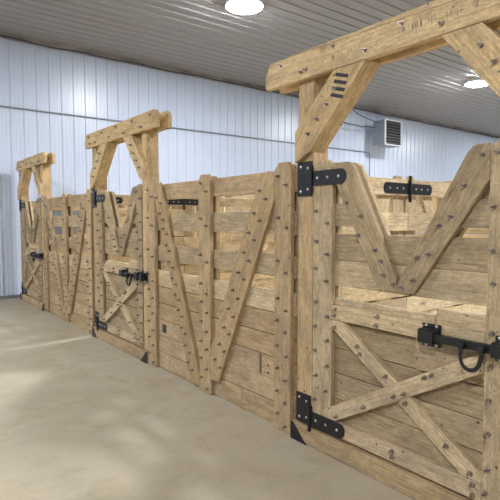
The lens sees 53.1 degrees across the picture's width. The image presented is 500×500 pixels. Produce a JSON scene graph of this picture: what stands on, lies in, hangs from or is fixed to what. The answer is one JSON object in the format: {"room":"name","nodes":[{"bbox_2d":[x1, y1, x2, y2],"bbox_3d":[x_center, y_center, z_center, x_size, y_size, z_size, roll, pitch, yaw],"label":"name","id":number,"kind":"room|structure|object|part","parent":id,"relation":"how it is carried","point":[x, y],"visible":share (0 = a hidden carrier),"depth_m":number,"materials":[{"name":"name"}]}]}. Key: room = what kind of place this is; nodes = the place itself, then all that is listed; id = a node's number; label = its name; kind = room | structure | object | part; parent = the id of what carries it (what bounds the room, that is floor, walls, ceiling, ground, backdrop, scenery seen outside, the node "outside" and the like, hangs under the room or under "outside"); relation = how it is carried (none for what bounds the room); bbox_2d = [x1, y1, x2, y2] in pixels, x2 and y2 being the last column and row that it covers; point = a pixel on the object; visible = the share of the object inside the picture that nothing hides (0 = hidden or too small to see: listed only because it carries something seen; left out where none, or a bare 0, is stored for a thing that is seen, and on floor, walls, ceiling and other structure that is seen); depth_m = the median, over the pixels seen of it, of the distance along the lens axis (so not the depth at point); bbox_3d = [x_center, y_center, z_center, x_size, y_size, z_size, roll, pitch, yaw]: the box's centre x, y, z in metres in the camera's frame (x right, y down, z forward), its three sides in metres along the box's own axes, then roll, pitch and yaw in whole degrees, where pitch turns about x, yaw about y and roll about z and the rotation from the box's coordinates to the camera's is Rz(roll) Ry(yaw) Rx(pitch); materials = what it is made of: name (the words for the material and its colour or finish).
{"room":"farm building","nodes":[
{"label":"farm building","id":0,"kind":"room"},
{"bbox_2d":[0,298,414,499],"bbox_3d":[6.150,1.156,6.028,31.200,0.150,18.150,-3,4,-37],"label":"floor","id":1,"kind":"structure","parent":0,"point":[82,417],"depth_m":3.30,"materials":[{"name":"concrete"}]},
{"bbox_2d":[16,152,54,310],"bbox_3d":[-3.595,-0.300,8.366,0.195,2.474,1.794,-3,4,-37],"label":"frame","id":2,"kind":"object","parent":1,"relation":"on","point":[40,163],"visible":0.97,"depth_m":8.00,"materials":[{"name":"wood"}]},
{"bbox_3d":[-4.053,-0.392,9.014,0.128,2.338,0.135,-3,4,-37],"label":"post","id":3,"kind":"part","parent":2,"relation":"part of","materials":[{"name":"brown wood"}]},
{"bbox_2d":[19,197,43,301],"bbox_3d":[-3.695,-0.021,8.449,0.197,1.701,1.502,-3,4,-37],"label":"gate","id":4,"kind":"object","parent":2,"relation":"attached to","point":[32,284],"visible":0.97,"depth_m":8.49,"materials":[{"name":"wood"}]},
{"bbox_3d":[-3.667,0.050,8.440,0.034,0.086,0.940,-3,4,-37],"label":"rail","id":5,"kind":"part","parent":4,"relation":"part of","materials":[{"name":"brown wood"}]},
{"bbox_3d":[-3.667,0.750,8.482,0.034,0.090,0.940,-3,4,-37],"label":"rail","id":6,"kind":"part","parent":4,"relation":"part of","materials":[{"name":"brown wood"}]},
{"bbox_3d":[-3.664,0.869,8.558,0.147,0.116,1.517,-3,4,-37],"label":"sill","id":7,"kind":"part","parent":2,"relation":"part of","materials":[{"name":"brown wood"}]},
{"bbox_3d":[-3.223,-0.327,7.934,0.128,2.338,0.108,-3,4,-37],"label":"post","id":8,"kind":"part","parent":2,"relation":"part of","materials":[{"name":"brown wood"}]},
{"bbox_2d":[41,189,94,333],"bbox_3d":[-2.575,0.106,7.051,0.129,1.816,2.121,-3,4,-37],"label":"fence panel","id":9,"kind":"object","parent":1,"relation":"on","point":[69,277],"visible":0.96,"depth_m":6.92,"materials":[{"name":"wood"}]},
{"bbox_2d":[85,109,171,363],"bbox_3d":[-1.394,-0.128,5.503,0.195,2.474,1.914,-3,4,-37],"label":"frame","id":10,"kind":"object","parent":1,"relation":"on","point":[139,133],"visible":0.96,"depth_m":5.10,"materials":[{"name":"wood"}]},
{"bbox_3d":[-1.912,1.013,6.151,0.006,0.119,0.150,-3,4,-37],"label":"corner plate","id":11,"kind":"part","parent":10,"relation":"part of","materials":[{"name":"black metal"}]},
{"bbox_3d":[-1.825,-0.218,6.115,0.128,2.338,0.135,-3,4,-37],"label":"post","id":12,"kind":"part","parent":10,"relation":"part of","materials":[{"name":"brown wood"}]},
{"bbox_2d":[92,184,147,347],"bbox_3d":[-1.467,0.153,5.550,0.197,1.701,1.502,-3,4,-37],"label":"gate","id":13,"kind":"object","parent":10,"relation":"attached to","point":[120,287],"visible":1,"depth_m":5.55,"materials":[{"name":"wood"}]},
{"bbox_3d":[-1.439,0.224,5.541,0.034,0.086,0.940,-3,4,-37],"label":"rail","id":14,"kind":"part","parent":13,"relation":"part of","materials":[{"name":"brown wood"}]},
{"bbox_3d":[-1.439,0.924,5.583,0.034,0.090,0.940,-3,4,-37],"label":"rail","id":15,"kind":"part","parent":13,"relation":"part of","materials":[{"name":"brown wood"}]},
{"bbox_3d":[-1.436,1.043,5.659,0.147,0.116,1.517,-3,4,-37],"label":"sill","id":16,"kind":"part","parent":10,"relation":"part of","materials":[{"name":"brown wood"}]},
{"bbox_3d":[-1.081,1.078,5.070,0.006,0.119,0.150,-3,4,-37],"label":"corner plate","id":17,"kind":"part","parent":10,"relation":"part of","materials":[{"name":"black metal"}]},
{"bbox_3d":[-0.995,-0.153,5.035,0.128,2.338,0.108,-3,4,-37],"label":"post","id":18,"kind":"part","parent":10,"relation":"part of","materials":[{"name":"brown wood"}]},
{"bbox_2d":[110,195,274,288],"bbox_3d":[-0.551,0.087,7.480,3.510,1.790,0.095,-3,4,-37],"label":"wall","id":19,"kind":"structure","parent":1,"relation":"on","point":[189,241],"depth_m":7.24,"materials":[{"name":"brown wood"}]},
{"bbox_2d":[145,162,298,433],"bbox_3d":[-0.347,0.280,4.152,0.129,1.816,2.120,-3,4,-37],"label":"fence panel","id":20,"kind":"object","parent":1,"relation":"on","point":[236,340],"visible":0.99,"depth_m":3.88,"materials":[{"name":"wood"}]},
{"bbox_2d":[192,194,274,279],"bbox_3d":[-0.208,-0.132,10.029,0.068,1.938,3.610,-3,4,-37],"label":"fence","id":21,"kind":"object","parent":1,"relation":"on","point":[194,209],"visible":0.1,"depth_m":10.22,"materials":[{"name":"brown wood"}]},
{"bbox_2d":[266,0,499,499],"bbox_3d":[0.805,0.042,2.642,0.195,2.478,2.119,-3,4,-37],"label":"frame","id":22,"kind":"object","parent":1,"relation":"on","point":[330,77],"visible":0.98,"depth_m":2.83,"materials":[{"name":"wood"}]},
{"bbox_3d":[0.316,1.187,3.253,0.006,0.119,0.150,-3,4,-37],"label":"corner plate","id":23,"kind":"part","parent":22,"relation":"part of","materials":[{"name":"black metal"}]},
{"bbox_3d":[0.403,-0.044,3.217,0.128,2.338,0.135,-3,4,-37],"label":"post","id":24,"kind":"part","parent":22,"relation":"part of","materials":[{"name":"brown wood"}]},
{"bbox_3d":[0.792,1.217,2.761,0.147,0.116,1.517,-3,4,-37],"label":"sill","id":25,"kind":"part","parent":22,"relation":"part of","materials":[{"name":"brown wood"}]},
{"bbox_2d":[296,138,499,499],"bbox_3d":[0.761,0.327,2.652,0.197,1.701,1.502,-3,4,-37],"label":"gate","id":26,"kind":"object","parent":22,"relation":"on","point":[418,391],"visible":1,"depth_m":2.59,"materials":[{"name":"wood"}]},
{"bbox_3d":[0.789,1.098,2.685,0.034,0.090,0.940,-3,4,-37],"label":"rail","id":27,"kind":"part","parent":26,"relation":"part of","materials":[{"name":"brown wood"}]},
{"bbox_3d":[0.789,0.397,2.643,0.034,0.086,0.940,-3,4,-37],"label":"rail","id":28,"kind":"part","parent":26,"relation":"part of","materials":[{"name":"brown wood"}]},
{"bbox_3d":[0.983,0.487,2.231,0.025,0.102,0.102,-3,4,-37],"label":"handle","id":29,"kind":"part","parent":26,"relation":"part of","materials":[{"name":"black metal"}]},
{"bbox_3d":[0.986,0.489,2.233,0.029,0.115,0.116,-3,4,-37],"label":"handle","id":30,"kind":"part","parent":26,"relation":"part of","materials":[{"name":"black metal"}]},
{"bbox_2d":[342,176,489,313],"bbox_3d":[1.732,0.265,4.510,3.510,1.790,0.095,-3,4,-37],"label":"wall","id":31,"kind":"structure","parent":1,"relation":"on","point":[395,188],"depth_m":4.12,"materials":[{"name":"brown wood"}]},
{"bbox_2d":[343,181,488,311],"bbox_3d":[2.050,0.043,7.091,0.068,1.940,3.730,-3,4,-37],"label":"fence","id":32,"kind":"object","parent":1,"relation":"on","point":[436,201],"visible":0.02,"depth_m":6.51,"materials":[{"name":"brown wood"}]},
{"bbox_2d":[0,32,498,295],"bbox_3d":[0.677,-1.742,12.999,31.000,4.800,0.070,-3,4,-37],"label":"wall","id":33,"kind":"structure","parent":0,"point":[32,76],"depth_m":10.69,"materials":[{"name":"white metal"}]},
{"bbox_2d":[0,294,19,298],"bbox_3d":[0.707,0.626,13.103,31.000,0.060,0.023,-3,4,-37],"label":"baseboard","id":34,"kind":"structure","parent":33,"relation":"attached to","point":[18,295],"depth_m":9.17,"materials":[{"name":"metal"}]},
{"bbox_2d":[30,201,182,265],"bbox_3d":[-2.756,-0.078,10.357,3.500,1.786,0.086,-3,4,-37],"label":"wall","id":35,"kind":"structure","parent":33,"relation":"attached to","point":[56,211],"depth_m":9.61,"materials":[{"name":"brown wood"}]},
{"bbox_2d":[0,105,369,176],"bbox_3d":[-3.935,-1.373,9.410,19.093,2.493,0.034,-3,4,-37],"label":"conduit","id":36,"kind":"object","parent":33,"relation":"attached to","point":[36,110],"visible":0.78,"depth_m":11.19,"materials":[{"name":"metal"}]},
{"bbox_2d":[0,31,499,137],"bbox_3d":[0.720,-4.059,12.805,31.000,0.100,0.061,-3,4,-37],"label":"trim","id":37,"kind":"structure","parent":33,"relation":"attached to","point":[34,40],"depth_m":10.95,"materials":[{"name":"white metal"}]},
{"bbox_2d":[0,35,499,137],"bbox_3d":[0.713,-4.005,12.720,30.282,0.074,0.026,-3,4,-37],"label":"electrical cable","id":38,"kind":"object","parent":33,"relation":"attached to","point":[0,35],"visible":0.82,"depth_m":10.94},
{"bbox_2d":[0,0,499,134],"bbox_3d":[6.150,-3.724,5.735,31.000,0.072,17.950,-3,4,-37],"label":"ceiling","id":39,"kind":"structure","parent":0,"point":[201,36],"depth_m":9.17,"materials":[{"name":"white metal"}]},
{"bbox_2d":[226,0,262,13],"bbox_3d":[-0.085,-3.782,7.701,0.578,0.092,0.578,-3,4,-37],"label":"ceiling light","id":40,"kind":"object","parent":39,"relation":"attached to","point":[235,6],"visible":1,"depth_m":7.67,"materials":[{"name":"white plastic"}]},
{"bbox_2d":[298,90,374,127],"bbox_3d":[2.433,-3.842,13.742,3.059,0.673,0.042,-3,4,-36],"label":"cable","id":41,"kind":"object","parent":39,"relation":"hanging from","point":[298,90],"visible":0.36,"depth_m":14.23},
{"bbox_2d":[373,104,401,147],"bbox_3d":[4.067,-3.661,14.770,0.770,1.179,0.450,-3,4,-37],"label":"heater","id":42,"kind":"object","parent":39,"relation":"hanging from","point":[387,133],"visible":0.97,"depth_m":14.61,"materials":[{"name":"grey metal"}]},
{"bbox_3d":[4.051,-3.433,14.803,0.770,0.720,0.400,-3,4,-37],"label":"casing","id":43,"kind":"part","parent":42,"relation":"part of","materials":[{"name":"grey metal"}]},
{"bbox_3d":[4.189,-3.422,14.625,0.770,0.720,0.050,-3,4,-37],"label":"frame","id":44,"kind":"part","parent":42,"relation":"part of","materials":[{"name":"white metal"}]},
{"bbox_2d":[386,120,400,144],"bbox_3d":[4.176,-3.423,14.641,0.726,0.676,0.010,-3,4,-37],"label":"grille","id":45,"kind":"object","parent":42,"relation":"attached to","point":[393,128],"depth_m":14.64,"materials":[{"name":"black metal"}]},
{"bbox_2d":[465,77,486,86],"bbox_3d":[5.505,-4.044,12.071,0.578,0.092,0.578,-3,4,-37],"label":"ceiling light","id":46,"kind":"object","parent":39,"relation":"attached to","point":[474,82],"visible":0.75,"depth_m":11.99,"materials":[{"name":"white plastic"}]}
]}

